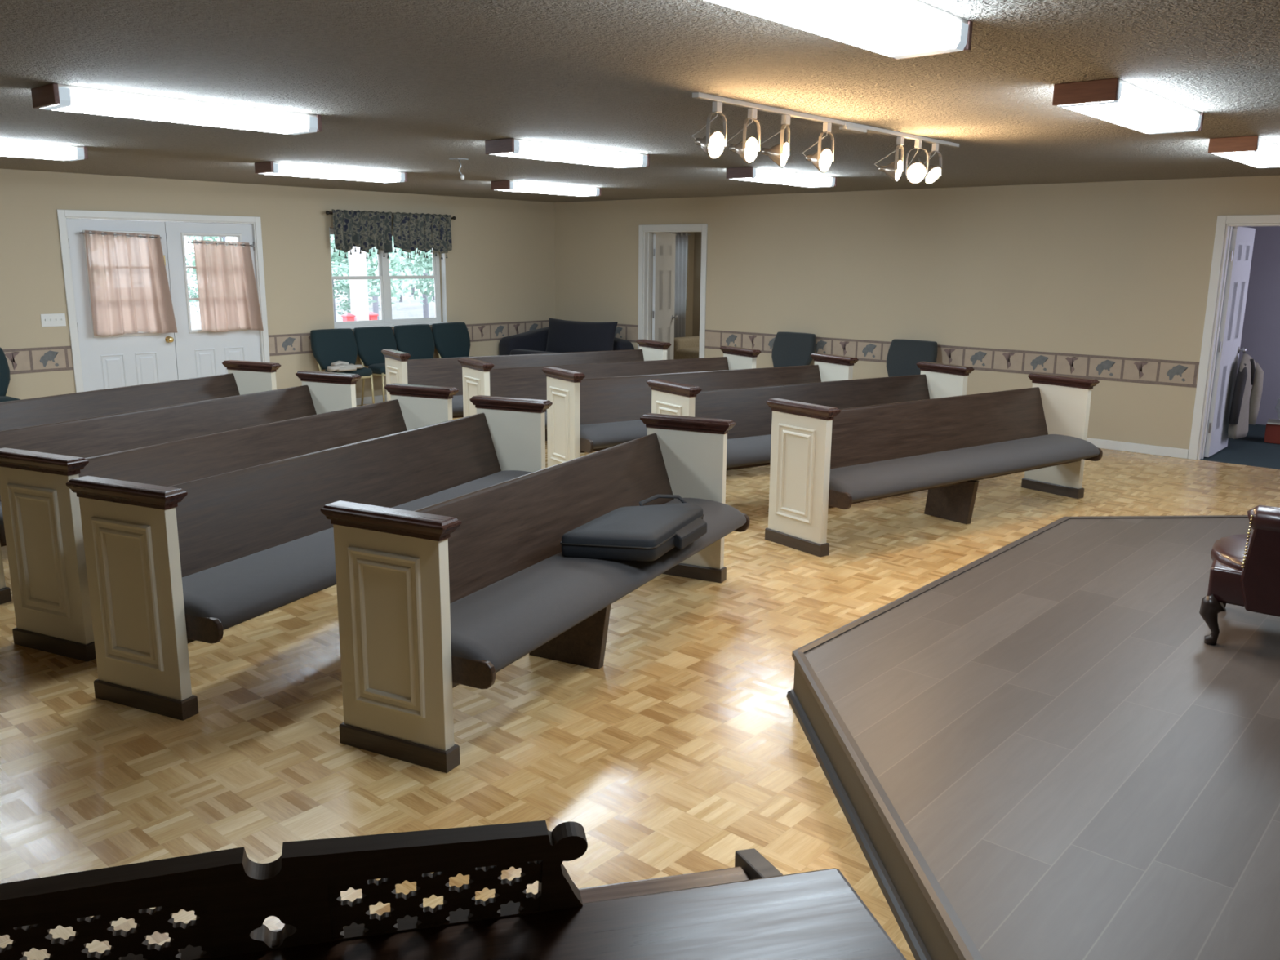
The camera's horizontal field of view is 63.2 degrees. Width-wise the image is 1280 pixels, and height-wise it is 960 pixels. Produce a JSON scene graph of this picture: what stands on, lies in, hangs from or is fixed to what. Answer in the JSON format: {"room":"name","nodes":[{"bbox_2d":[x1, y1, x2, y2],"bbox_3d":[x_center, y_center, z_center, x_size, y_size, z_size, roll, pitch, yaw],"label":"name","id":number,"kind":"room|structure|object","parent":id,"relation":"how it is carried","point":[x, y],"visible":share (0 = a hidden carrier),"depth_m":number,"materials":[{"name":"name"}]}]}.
{"room":"house of worship","nodes":[
{"label":"house of worship","id":0,"kind":"room"},
{"bbox_2d":[0,168,694,399],"bbox_3d":[-4.579,-1.792,10.591,0.140,2.431,16.500,11,16,40],"label":"wall","id":1,"kind":"structure","parent":0,"point":[500,263],"depth_m":11.30,"materials":[{"name":"paint"}]},
{"bbox_2d":[2,346,73,374],"bbox_3d":[-7.648,-0.609,7.162,0.003,0.226,7.043,11,16,40],"label":"trim","id":2,"kind":"structure","parent":1,"relation":"attached to","point":[42,359],"depth_m":9.54,"materials":[{"name":"beige paper"}]},
{"bbox_2d":[40,313,66,327],"bbox_3d":[-5.405,-1.472,9.576,0.018,0.116,0.210,11,16,40],"label":"light switch","id":3,"kind":"object","parent":1,"relation":"attached to","point":[52,319],"visible":1,"depth_m":9.57,"materials":[{"name":"white plastic"}]},
{"bbox_2d":[66,218,177,391],"bbox_3d":[-4.985,-1.486,10.100,0.118,2.012,0.928,11,16,40],"label":"door","id":4,"kind":"structure","parent":1,"relation":"in","point":[135,358],"depth_m":10.03,"materials":[{"name":"white paint"}]},
{"bbox_2d":[79,230,177,335],"bbox_3d":[-4.909,-1.891,9.998,0.155,0.978,0.785,11,16,40],"label":"door curtain","id":5,"kind":"object","parent":4,"relation":"hanging from","point":[130,291],"visible":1,"depth_m":9.99,"materials":[{"name":"fabric"}]},
{"bbox_2d":[56,208,270,392],"bbox_3d":[-4.712,-1.598,10.466,0.158,2.102,1.994,11,16,40],"label":"trim","id":6,"kind":"structure","parent":1,"relation":"attached to","point":[62,215],"depth_m":9.98,"materials":[{"name":"white paint"}]},
{"bbox_2d":[79,218,248,224],"bbox_3d":[-4.727,-1.568,10.485,0.012,2.016,1.846,11,16,40],"label":"trim","id":7,"kind":"structure","parent":1,"relation":"attached to","point":[79,219],"depth_m":10.27,"materials":[{"name":"wood"}]},
{"bbox_2d":[164,222,261,379],"bbox_3d":[-4.391,-1.632,10.804,0.062,2.012,0.927,11,16,40],"label":"door","id":8,"kind":"structure","parent":1,"relation":"in","point":[198,353],"depth_m":10.64,"materials":[{"name":"white paint"}]},
{"bbox_2d":[186,240,263,332],"bbox_3d":[-4.277,-1.993,10.713,0.156,0.928,0.711,11,16,40],"label":"door curtain","id":9,"kind":"object","parent":8,"relation":"hanging from","point":[228,295],"visible":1,"depth_m":10.73,"materials":[{"name":"fabric"}]},
{"bbox_2d":[355,394,386,405],"bbox_3d":[-2.596,-1.081,12.950,0.014,0.085,4.291,11,16,40],"label":"baseboard","id":10,"kind":"structure","parent":1,"relation":"attached to","point":[366,400],"depth_m":12.28,"materials":[{"name":"white paint"}]},
{"bbox_2d":[328,226,447,328],"bbox_3d":[-2.983,-2.391,12.318,0.186,1.136,1.610,11,16,40],"label":"window","id":11,"kind":"structure","parent":1,"relation":"in","point":[384,276],"depth_m":12.42,"materials":[{"name":"white paint"}]},
{"bbox_2d":[325,210,456,219],"bbox_3d":[-2.876,-3.079,12.107,0.096,0.044,1.804,11,16,40],"label":"curtain rod","id":12,"kind":"object","parent":1,"relation":"attached to","point":[327,212],"visible":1,"depth_m":11.48,"materials":[{"name":"metal"}]},
{"bbox_2d":[331,208,392,258],"bbox_3d":[-3.138,-2.784,11.808,0.076,0.533,0.814,11,16,40],"label":"window valance","id":13,"kind":"object","parent":12,"relation":"hanging from","point":[366,230],"visible":1,"depth_m":11.79,"materials":[{"name":"fabric"}]},
{"bbox_2d":[393,212,452,258],"bbox_3d":[-2.587,-2.912,12.422,0.068,0.532,0.837,11,16,40],"label":"window valance","id":14,"kind":"object","parent":12,"relation":"hanging from","point":[423,232],"visible":1,"depth_m":12.40,"materials":[{"name":"fabric"}]},
{"bbox_2d":[268,320,548,355],"bbox_3d":[-2.591,-1.777,12.806,0.003,0.226,4.304,11,16,40],"label":"trim","id":15,"kind":"structure","parent":1,"relation":"attached to","point":[300,343],"depth_m":13.33,"materials":[{"name":"beige paper"}]},
{"bbox_2d":[668,232,690,337],"bbox_3d":[0.548,-2.965,16.093,0.149,1.683,0.562,11,16,40],"label":"curtain","id":16,"kind":"object","parent":1,"relation":"hanging from","point":[682,238],"visible":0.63,"depth_m":16.10,"materials":[{"name":"white fabric"}]},
{"bbox_2d":[0,403,1279,959],"bbox_3d":[1.282,0.520,6.159,15.326,0.120,17.000,11,16,40],"label":"floor","id":17,"kind":"structure","parent":0,"point":[687,750],"depth_m":3.86,"materials":[{"name":"brown wood"}]},
{"bbox_2d":[0,347,20,402],"bbox_3d":[-5.619,-0.660,8.918,0.508,0.908,0.548,11,16,40],"label":"banquet chair","id":18,"kind":"object","parent":17,"relation":"on","point":[5,379],"visible":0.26,"depth_m":9.10,"materials":[{"name":"green fabric"}]},
{"bbox_2d":[0,360,280,431],"bbox_3d":[-3.595,-0.243,7.104,0.650,0.887,2.803,6,13,24],"label":"pew","id":19,"kind":"object","parent":17,"relation":"on","point":[242,377],"visible":0.17,"depth_m":7.49,"materials":[{"name":"brown wood"}]},
{"bbox_2d":[0,370,361,604],"bbox_3d":[-2.776,-0.085,6.403,0.650,0.887,2.803,6,13,24],"label":"pew","id":20,"kind":"object","parent":17,"relation":"on","point":[320,392],"visible":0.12,"depth_m":6.54,"materials":[{"name":"brown wood"}]},
{"bbox_2d":[0,502,4,524],"bbox_3d":[-2.688,-0.018,6.376,0.442,0.159,2.651,6,13,24],"label":"seat cushion","id":21,"kind":"object","parent":20,"relation":"on","point":[2,522],"depth_m":5.16,"materials":[{"name":"grey fabric"}]},
{"bbox_2d":[0,382,458,662],"bbox_3d":[-1.953,0.074,5.699,0.650,0.887,2.803,6,13,24],"label":"pew","id":22,"kind":"object","parent":17,"relation":"on","point":[42,515],"visible":0.34,"depth_m":4.62,"materials":[{"name":"brown wood"}]},
{"bbox_2d":[66,395,552,720],"bbox_3d":[-1.296,0.200,5.143,0.650,0.887,2.803,6,13,24],"label":"pew","id":23,"kind":"object","parent":17,"relation":"on","point":[170,568],"visible":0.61,"depth_m":4.34,"materials":[{"name":"beige paint"}]},
{"bbox_2d":[182,470,531,630],"bbox_3d":[-1.209,0.266,5.116,0.442,0.159,2.651,6,13,24],"label":"seat cushion","id":24,"kind":"object","parent":23,"relation":"on","point":[222,590],"depth_m":4.34,"materials":[{"name":"grey fabric"}]},
{"bbox_2d":[310,328,374,404],"bbox_3d":[-3.293,-1.210,11.573,0.508,0.908,0.548,12,17,43],"label":"banquet chair","id":25,"kind":"object","parent":17,"relation":"on","point":[328,346],"visible":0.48,"depth_m":11.56,"materials":[{"name":"green fabric"}]},
{"bbox_2d":[326,360,363,371],"bbox_3d":[-3.249,-1.241,11.340,0.252,0.101,0.422,11,16,40],"label":"towel","id":26,"kind":"object","parent":25,"relation":"on","point":[339,366],"visible":1,"depth_m":11.30,"materials":[{"name":"white fabric"}]},
{"bbox_2d":[353,326,396,405],"bbox_3d":[-2.934,-1.299,12.004,0.508,0.908,0.548,11,16,40],"label":"banquet chair","id":27,"kind":"object","parent":17,"relation":"on","point":[370,340],"visible":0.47,"depth_m":11.96,"materials":[{"name":"green fabric"}]},
{"bbox_2d":[394,324,435,359],"bbox_3d":[-2.568,-1.384,12.412,0.508,0.908,0.548,11,16,40],"label":"banquet chair","id":28,"kind":"object","parent":17,"relation":"on","point":[417,340],"visible":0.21,"depth_m":12.43,"materials":[{"name":"green fabric"}]},
{"bbox_2d":[431,322,470,358],"bbox_3d":[-2.202,-1.468,12.821,0.508,0.908,0.548,11,16,40],"label":"banquet chair","id":29,"kind":"object","parent":17,"relation":"on","point":[451,340],"visible":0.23,"depth_m":12.83,"materials":[{"name":"green fabric"}]},
{"bbox_2d":[381,339,671,440],"bbox_3d":[-0.990,-0.838,9.981,2.803,0.887,0.649,-7,14,-31],"label":"pew","id":30,"kind":"object","parent":17,"relation":"on","point":[447,371],"visible":0.14,"depth_m":9.75,"materials":[{"name":"brown wood"}]},
{"bbox_2d":[452,395,463,415],"bbox_3d":[-0.940,-0.763,9.912,2.651,0.159,0.442,-7,14,-31],"label":"seat cushion","id":31,"kind":"object","parent":30,"relation":"on","point":[457,400],"depth_m":9.30,"materials":[{"name":"grey fabric"}]},
{"bbox_2d":[320,413,750,773],"bbox_3d":[-0.242,0.323,4.617,0.649,0.887,2.508,7,14,26],"label":"pew","id":32,"kind":"object","parent":17,"relation":"on","point":[434,599],"visible":0.91,"depth_m":3.93,"materials":[{"name":"beige paint"}]},
{"bbox_2d":[449,497,746,672],"bbox_3d":[-0.157,0.390,4.586,0.442,0.159,2.356,7,14,26],"label":"seat cushion","id":33,"kind":"object","parent":32,"relation":"on","point":[500,615],"depth_m":4.06,"materials":[{"name":"grey fabric"}]},
{"bbox_2d":[560,493,706,561],"bbox_3d":[0.018,0.212,4.745,0.432,0.141,0.850,7,14,26],"label":"case","id":34,"kind":"object","parent":32,"relation":"on","point":[646,533],"visible":1,"depth_m":4.55,"materials":[{"name":"black fabric"}]},
{"bbox_2d":[202,848,906,959],"bbox_3d":[-0.349,1.005,1.057,1.233,1.050,0.700,-2,12,-14],"label":"piano","id":35,"kind":"object","parent":17,"relation":"on","point":[748,910],"visible":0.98,"depth_m":1.08,"materials":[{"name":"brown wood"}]},
{"bbox_2d":[0,820,587,959],"bbox_3d":[-0.363,0.410,1.019,0.628,0.130,0.059,-2,12,-14],"label":"rack","id":36,"kind":"object","parent":35,"relation":"on","point":[231,895],"visible":1,"depth_m":1.01,"materials":[{"name":"brown wood"}]},
{"bbox_2d":[498,326,634,355],"bbox_3d":[-0.969,-1.586,13.533,1.470,0.735,1.090,11,16,40],"label":"sofa","id":37,"kind":"object","parent":17,"relation":"on","point":[535,341],"visible":0.23,"depth_m":13.55,"materials":[{"name":"fabric"}]},
{"bbox_2d":[545,317,617,352],"bbox_3d":[-0.777,-1.828,13.493,1.202,0.494,0.253,10,15,37],"label":"sofa cushion","id":38,"kind":"object","parent":37,"relation":"on","point":[563,335],"visible":0.83,"depth_m":13.37,"materials":[{"name":"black fabric"}]},
{"bbox_2d":[457,346,761,431],"bbox_3d":[-0.167,-0.674,9.253,2.803,0.887,0.650,-7,14,-31],"label":"pew","id":39,"kind":"object","parent":17,"relation":"on","point":[479,378],"visible":0.15,"depth_m":9.03,"materials":[{"name":"brown wood"}]},
{"bbox_2d":[545,408,546,429],"bbox_3d":[-0.116,-0.599,9.185,2.651,0.159,0.442,-7,14,-31],"label":"seat cushion","id":40,"kind":"object","parent":39,"relation":"on","point":[546,409],"depth_m":8.57,"materials":[{"name":"grey fabric"}]},
{"bbox_2d":[542,352,858,472],"bbox_3d":[0.601,-0.524,8.588,2.803,0.887,0.650,-7,14,-31],"label":"pew","id":41,"kind":"object","parent":17,"relation":"on","point":[589,415],"visible":0.45,"depth_m":8.22,"materials":[{"name":"brown wood"}]},
{"bbox_2d":[580,419,647,448],"bbox_3d":[0.651,-0.449,8.520,2.651,0.159,0.442,-7,14,-31],"label":"seat cushion","id":42,"kind":"object","parent":41,"relation":"on","point":[594,433],"depth_m":7.85,"materials":[{"name":"grey fabric"}]},
{"bbox_2d":[771,331,815,367],"bbox_3d":[1.612,-1.186,11.673,0.548,0.908,0.508,11,16,40],"label":"banquet chair","id":43,"kind":"object","parent":17,"relation":"on","point":[788,348],"visible":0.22,"depth_m":11.70,"materials":[{"name":"fabric"}]},
{"bbox_2d":[646,361,973,470],"bbox_3d":[1.397,-0.361,7.869,2.803,0.887,0.649,-7,14,-32],"label":"pew","id":44,"kind":"object","parent":17,"relation":"on","point":[749,441],"visible":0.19,"depth_m":7.74,"materials":[{"name":"brown wood"}]},
{"bbox_2d":[726,434,771,467],"bbox_3d":[1.448,-0.287,7.801,2.651,0.159,0.442,-7,14,-32],"label":"seat cushion","id":45,"kind":"object","parent":44,"relation":"on","point":[743,451],"depth_m":7.20,"materials":[{"name":"grey fabric"}]},
{"bbox_2d":[886,338,937,377],"bbox_3d":[2.702,-0.976,10.740,0.548,0.908,0.508,11,16,40],"label":"banquet chair","id":46,"kind":"object","parent":17,"relation":"on","point":[903,355],"visible":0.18,"depth_m":10.79,"materials":[{"name":"fabric"}]},
{"bbox_2d":[764,373,1102,556],"bbox_3d":[2.091,-0.169,7.005,2.803,0.887,0.650,-8,15,-35],"label":"pew","id":47,"kind":"object","parent":17,"relation":"on","point":[823,458],"visible":1,"depth_m":6.88,"materials":[{"name":"brown wood"}]},
{"bbox_2d":[829,434,1099,502],"bbox_3d":[2.147,-0.096,6.941,2.651,0.159,0.442,-8,15,-35],"label":"seat cushion","id":48,"kind":"object","parent":47,"relation":"on","point":[876,476],"depth_m":6.78,"materials":[{"name":"grey fabric"}]},
{"bbox_2d":[786,515,1279,959],"bbox_3d":[3.806,1.107,2.780,6.729,0.200,6.427,11,16,40],"label":"stage platform","id":49,"kind":"object","parent":17,"relation":"on","point":[1039,748],"visible":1,"depth_m":3.38,"materials":[{"name":"paint"}]},
{"bbox_2d":[1199,505,1279,644],"bbox_3d":[2.819,0.193,4.220,0.855,0.997,0.634,8,14,31],"label":"leather armchair","id":50,"kind":"object","parent":49,"relation":"on","point":[1245,571],"visible":1,"depth_m":4.15,"materials":[{"name":"brown leather"}]},
{"bbox_2d":[1210,533,1252,570],"bbox_3d":[2.721,0.328,4.312,0.615,0.078,0.606,8,14,31],"label":"seat cushion","id":51,"kind":"object","parent":50,"relation":"on","point":[1227,553],"depth_m":4.30,"materials":[{"name":"leather"}]},
{"bbox_2d":[1263,418,1279,444],"bbox_3d":[6.351,-0.464,10.176,0.389,0.205,0.317,9,15,34],"label":"cardboard box","id":52,"kind":"object","parent":17,"relation":"on","point":[1272,435],"visible":1,"depth_m":10.15,"materials":[{"name":"cardboard"}]},
{"bbox_2d":[1275,397,1279,419],"bbox_3d":[6.368,-0.704,10.070,0.358,0.305,0.386,11,16,40],"label":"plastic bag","id":53,"kind":"object","parent":52,"relation":"on","point":[1277,406],"visible":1,"depth_m":10.11,"materials":[{"name":"grey plastic"}]},
{"bbox_2d":[0,0,1279,202],"bbox_3d":[1.259,-1.978,5.568,15.326,0.150,17.140,11,16,40],"label":"ceiling","id":54,"kind":"structure","parent":0,"point":[411,86],"depth_m":4.35,"materials":[{"name":"white paint"}]},
{"bbox_2d":[0,139,88,160],"bbox_3d":[-4.293,-2.155,6.715,0.250,0.084,1.290,11,16,40],"label":"ceiling light","id":55,"kind":"object","parent":54,"relation":"attached to","point":[7,148],"visible":1,"depth_m":6.92,"materials":[{"name":"white plastic"}]},
{"bbox_2d":[31,83,321,134],"bbox_3d":[-2.165,-1.763,4.984,0.250,0.084,1.290,11,16,40],"label":"ceiling light","id":56,"kind":"object","parent":54,"relation":"attached to","point":[53,96],"visible":1,"depth_m":4.83,"materials":[{"name":"white plastic"}]},
{"bbox_2d":[254,161,407,182],"bbox_3d":[-2.546,-2.558,8.666,0.250,0.084,1.290,11,16,40],"label":"ceiling light","id":57,"kind":"object","parent":54,"relation":"attached to","point":[277,168],"visible":1,"depth_m":8.52,"materials":[{"name":"white plastic"}]},
{"bbox_2d":[448,157,468,179],"bbox_3d":[-1.352,-2.321,7.767,0.100,0.151,0.100,11,16,40],"label":"bracket","id":58,"kind":"object","parent":54,"relation":"attached to","point":[462,176],"visible":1,"depth_m":7.76,"materials":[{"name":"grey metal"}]},
{"bbox_2d":[491,180,600,196],"bbox_3d":[-0.923,-2.933,10.476,0.250,0.084,1.290,11,16,40],"label":"ceiling light","id":59,"kind":"object","parent":54,"relation":"attached to","point":[501,185],"visible":1,"depth_m":10.31,"materials":[{"name":"white plastic"}]},
{"bbox_2d":[484,137,649,168],"bbox_3d":[-0.450,-2.159,6.898,0.250,0.084,1.290,11,16,40],"label":"ceiling light","id":60,"kind":"object","parent":54,"relation":"attached to","point":[509,147],"visible":1,"depth_m":6.71,"materials":[{"name":"white plastic"}]},
{"bbox_2d":[726,166,836,187],"bbox_3d":[1.212,-2.543,8.753,0.250,0.084,1.290,11,16,40],"label":"ceiling light","id":61,"kind":"object","parent":54,"relation":"attached to","point":[749,173],"visible":1,"depth_m":8.55,"materials":[{"name":"white plastic"}]},
{"bbox_2d":[692,92,959,147],"bbox_3d":[1.101,-1.863,5.482,0.044,0.039,2.610,11,16,40],"label":"track","id":62,"kind":"object","parent":54,"relation":"attached to","point":[844,126],"visible":1,"depth_m":5.26,"materials":[{"name":"white metal"}]},
{"bbox_2d":[692,101,727,159],"bbox_3d":[0.297,-1.576,4.706,0.159,0.245,0.130,11,16,40],"label":"track spotlight","id":63,"kind":"object","parent":62,"relation":"hanging from","point":[713,144],"visible":1,"depth_m":4.66,"materials":[{"name":"white metal"}]},
{"bbox_2d":[726,107,760,164],"bbox_3d":[0.474,-1.617,4.905,0.159,0.246,0.131,11,16,40],"label":"track spotlight","id":64,"kind":"object","parent":62,"relation":"hanging from","point":[747,149],"visible":0.98,"depth_m":4.86,"materials":[{"name":"white metal"}]},
{"bbox_2d":[760,114,790,167],"bbox_3d":[0.668,-1.658,5.104,0.166,0.246,0.129,11,16,40],"label":"track spotlight","id":65,"kind":"object","parent":62,"relation":"hanging from","point":[779,153],"visible":0.99,"depth_m":5.06,"materials":[{"name":"white metal"}]},
{"bbox_2d":[802,122,834,173],"bbox_3d":[0.910,-1.718,5.391,0.159,0.246,0.130,11,16,40],"label":"track spotlight","id":66,"kind":"object","parent":62,"relation":"hanging from","point":[822,159],"visible":1,"depth_m":5.35,"materials":[{"name":"white metal"}]},
{"bbox_2d":[874,136,904,182],"bbox_3d":[1.435,-1.837,5.969,0.165,0.246,0.131,11,16,40],"label":"track spotlight","id":67,"kind":"object","parent":62,"relation":"hanging from","point":[893,170],"visible":1,"depth_m":5.92,"materials":[{"name":"white metal"}]},
{"bbox_2d":[905,139,928,183],"bbox_3d":[1.598,-1.871,6.131,0.126,0.245,0.165,-8,15,-33],"label":"track spotlight","id":68,"kind":"object","parent":62,"relation":"hanging from","point":[916,172],"visible":1,"depth_m":6.09,"materials":[{"name":"white metal"}]},
{"bbox_2d":[918,142,942,184],"bbox_3d":[1.742,-1.904,6.264,0.145,0.235,0.122,5,13,20],"label":"track spotlight","id":69,"kind":"object","parent":62,"relation":"attached to","point":[934,172],"visible":0.74,"depth_m":6.25,"materials":[{"name":"white metal"}]},
{"bbox_2d":[705,0,973,59],"bbox_3d":[0.480,-1.254,2.734,0.250,0.084,1.290,11,16,40],"label":"ceiling light","id":70,"kind":"object","parent":54,"relation":"attached to","point":[897,29],"visible":1,"depth_m":2.84,"materials":[{"name":"white plastic"}]},
{"bbox_2d":[1052,77,1204,134],"bbox_3d":[2.196,-1.644,4.620,0.250,0.084,1.290,11,16,40],"label":"ceiling light","id":71,"kind":"object","parent":54,"relation":"attached to","point":[1122,103],"visible":1,"depth_m":4.36,"materials":[{"name":"white plastic"}]},
{"bbox_2d":[1208,135,1279,168],"bbox_3d":[3.819,-2.019,6.431,0.250,0.084,1.290,11,16,40],"label":"ceiling light","id":72,"kind":"object","parent":54,"relation":"attached to","point":[1255,151],"visible":1,"depth_m":6.03,"materials":[{"name":"white plastic"}]},
{"bbox_2d":[692,231,701,336],"bbox_3d":[3.229,-2.577,14.574,6.246,2.431,0.100,11,16,40],"label":"wall","id":73,"kind":"structure","parent":0,"point":[697,242],"depth_m":16.48,"materials":[{"name":"paint"}]},
{"bbox_2d":[554,175,1279,458],"bbox_3d":[4.535,-1.475,9.509,15.326,2.431,0.140,11,16,40],"label":"wall","id":74,"kind":"structure","parent":0,"point":[1113,268],"depth_m":10.41,"materials":[{"name":"paint"}]},
{"bbox_2d":[566,320,637,342],"bbox_3d":[-0.594,-1.994,13.899,1.531,0.226,0.003,11,16,40],"label":"trim","id":75,"kind":"structure","parent":74,"relation":"attached to","point":[628,332],"depth_m":13.53,"materials":[{"name":"beige paper"}]},
{"bbox_2d":[652,232,677,359],"bbox_3d":[0.336,-2.224,13.735,0.170,2.018,0.789,4,13,16],"label":"door","id":76,"kind":"structure","parent":74,"relation":"in","point":[664,244],"depth_m":13.65,"materials":[{"name":"white paint"}]},
{"bbox_2d":[637,223,707,358],"bbox_3d":[0.437,-2.113,13.044,1.084,2.117,0.170,11,16,40],"label":"trim","id":77,"kind":"structure","parent":74,"relation":"attached to","point":[645,245],"depth_m":13.12,"materials":[{"name":"white paint"}]},
{"bbox_2d":[705,329,1199,387],"bbox_3d":[2.861,-1.326,10.942,5.494,0.226,0.003,11,16,40],"label":"trim","id":78,"kind":"structure","parent":74,"relation":"attached to","point":[1133,370],"depth_m":10.20,"materials":[{"name":"beige paper"}]},
{"bbox_2d":[1086,437,1188,458],"bbox_3d":[2.849,-0.631,11.089,5.493,0.085,0.014,11,16,40],"label":"baseboard","id":79,"kind":"structure","parent":74,"relation":"attached to","point":[1100,443],"depth_m":9.58,"materials":[{"name":"white paint"}]},
{"bbox_2d":[1204,226,1255,457],"bbox_3d":[5.336,-1.250,9.422,0.171,2.018,0.790,11,16,40],"label":"door","id":80,"kind":"structure","parent":74,"relation":"in","point":[1228,349],"depth_m":9.34,"materials":[{"name":"white paint"}]},
{"bbox_2d":[1227,353,1263,439],"bbox_3d":[5.644,-0.784,9.676,0.196,0.770,0.484,11,16,40],"label":"suit jacket","id":81,"kind":"object","parent":80,"relation":"hanging from","point":[1248,388],"visible":1,"depth_m":9.60,"materials":[{"name":"beige fabric"}]},
{"bbox_2d":[1187,214,1279,460],"bbox_3d":[5.352,-1.163,8.837,1.006,2.117,0.170,11,16,40],"label":"trim","id":82,"kind":"structure","parent":74,"relation":"attached to","point":[1242,220],"depth_m":9.04,"materials":[{"name":"white paint"}]},
{"bbox_2d":[1208,226,1279,425],"bbox_3d":[6.258,-1.907,11.591,2.340,2.431,0.100,11,16,40],"label":"wall","id":83,"kind":"structure","parent":0,"point":[1260,335],"depth_m":11.16,"materials":[{"name":"purple paint"}]},
{"bbox_3d":[2.329,-1.147,13.954,6.386,0.120,3.635,11,16,40],"label":"floor","id":84,"kind":"structure","parent":0,"visible":0},
{"bbox_2d":[673,329,699,359],"bbox_3d":[1.441,-1.939,15.601,1.970,0.560,0.860,11,16,40],"label":"sofa","id":85,"kind":"object","parent":84,"relation":"on","point":[686,347],"visible":0.18,"depth_m":15.81,"materials":[{"name":"beige fabric"}]},
{"label":"outside","id":86,"kind":"structure","parent":0,"visible":0},
{"bbox_2d":[188,282,435,329],"bbox_3d":[-20.418,-5.737,37.480,59.414,0.350,110.000,11,16,40],"label":"ground","id":87,"kind":"structure","parent":86,"point":[414,309],"depth_m":44.31,"materials":[{"name":"white"}]},
{"bbox_2d":[184,222,236,313],"bbox_3d":[-10.902,-7.297,27.331,2.715,7.241,3.072,4,13,16],"label":"pine tree","id":88,"kind":"object","parent":87,"relation":"on","point":[214,238],"visible":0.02,"depth_m":27.17,"materials":[{"name":"green plant"}]},
{"bbox_2d":[337,284,350,303],"bbox_3d":[-13.522,-11.861,48.224,3.110,7.329,2.748,1,12,0],"label":"pine tree","id":89,"kind":"object","parent":87,"relation":"on","point":[343,284],"visible":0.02,"depth_m":49.03,"materials":[{"name":"green plant"}]},
{"bbox_2d":[331,241,380,321],"bbox_3d":[-9.125,-8.086,30.956,2.734,7.293,3.094,-7,14,-30],"label":"pine tree","id":90,"kind":"object","parent":87,"relation":"on","point":[346,288],"visible":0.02,"depth_m":31.46,"materials":[{"name":"green plant"}]},
{"bbox_2d":[333,237,393,285],"bbox_3d":[-10.198,-10.276,36.634,3.261,9.165,3.118,1,12,4],"label":"pine tree","id":91,"kind":"object","parent":87,"relation":"on","point":[344,256],"visible":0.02,"depth_m":37.11,"materials":[{"name":"green plant"}]},
{"bbox_2d":[331,238,409,319],"bbox_3d":[-7.226,-9.023,27.241,2.498,10.720,3.353,-8,15,-33],"label":"pine tree","id":92,"kind":"object","parent":87,"relation":"on","point":[375,308],"visible":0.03,"depth_m":28.15,"materials":[{"name":"green plant"}]},
{"bbox_2d":[329,234,426,310],"bbox_3d":[-6.378,-7.209,22.773,3.085,9.068,3.227,11,16,40],"label":"pine tree","id":93,"kind":"object","parent":87,"relation":"on","point":[371,271],"visible":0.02,"depth_m":23.55,"materials":[{"name":"green plant"}]},
{"bbox_2d":[365,252,417,300],"bbox_3d":[-10.956,-11.202,43.653,3.398,8.010,3.003,4,13,15],"label":"pine tree","id":94,"kind":"object","parent":87,"relation":"on","point":[402,267],"visible":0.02,"depth_m":44.01,"materials":[{"name":"green plant"}]},
{"bbox_2d":[399,270,402,302],"bbox_3d":[-11.559,-13.175,49.730,3.309,9.301,3.164,11,16,41],"label":"pine tree","id":95,"kind":"object","parent":87,"relation":"on","point":[401,295],"visible":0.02,"depth_m":50.55,"materials":[{"name":"green plant"}]},
{"bbox_2d":[391,235,433,317],"bbox_3d":[-6.953,-9.728,33.291,3.252,9.559,3.401,3,12,11],"label":"pine tree","id":96,"kind":"object","parent":87,"relation":"on","point":[425,296],"visible":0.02,"depth_m":34.08,"materials":[{"name":"green plant"}]},
{"bbox_2d":[397,248,435,304],"bbox_3d":[-5.484,-8.384,29.763,3.582,8.442,3.165,-5,13,-23],"label":"pine tree","id":97,"kind":"object","parent":87,"relation":"on","point":[424,263],"visible":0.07,"depth_m":30.13,"materials":[{"name":"green plant"}]},
{"bbox_2d":[398,248,434,314],"bbox_3d":[-8.003,-11.219,38.046,2.436,10.455,3.270,5,13,19],"label":"pine tree","id":98,"kind":"object","parent":87,"relation":"on","point":[414,268],"visible":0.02,"depth_m":38.10,"materials":[{"name":"green plant"}]},
{"bbox_2d":[411,266,431,294],"bbox_3d":[-13.019,-15.061,59.079,3.832,9.031,3.386,-11,17,-43],"label":"pine tree","id":99,"kind":"object","parent":87,"relation":"on","point":[413,289],"visible":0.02,"depth_m":60.08,"materials":[{"name":"green plant"}]},
{"bbox_3d":[-5.001,-0.650,12.496,2.614,0.490,16.000,11,16,40],"label":"porch deck","id":100,"kind":"object","parent":87,"relation":"on","visible":0},
{"bbox_2d":[347,246,368,320],"bbox_3d":[-3.931,-2.808,14.514,0.240,2.900,0.240,11,16,40],"label":"porch column","id":101,"kind":"structure","parent":100,"relation":"on","point":[357,261],"depth_m":14.47,"materials":[{"name":"white paint"}]},
{"bbox_2d":[341,311,378,321],"bbox_3d":[-5.054,-1.615,13.471,0.130,0.985,4.620,11,16,40],"label":"porch railing","id":102,"kind":"object","parent":100,"relation":"on","point":[348,317],"visible":0.12,"depth_m":14.47,"materials":[{"name":"red paint"}]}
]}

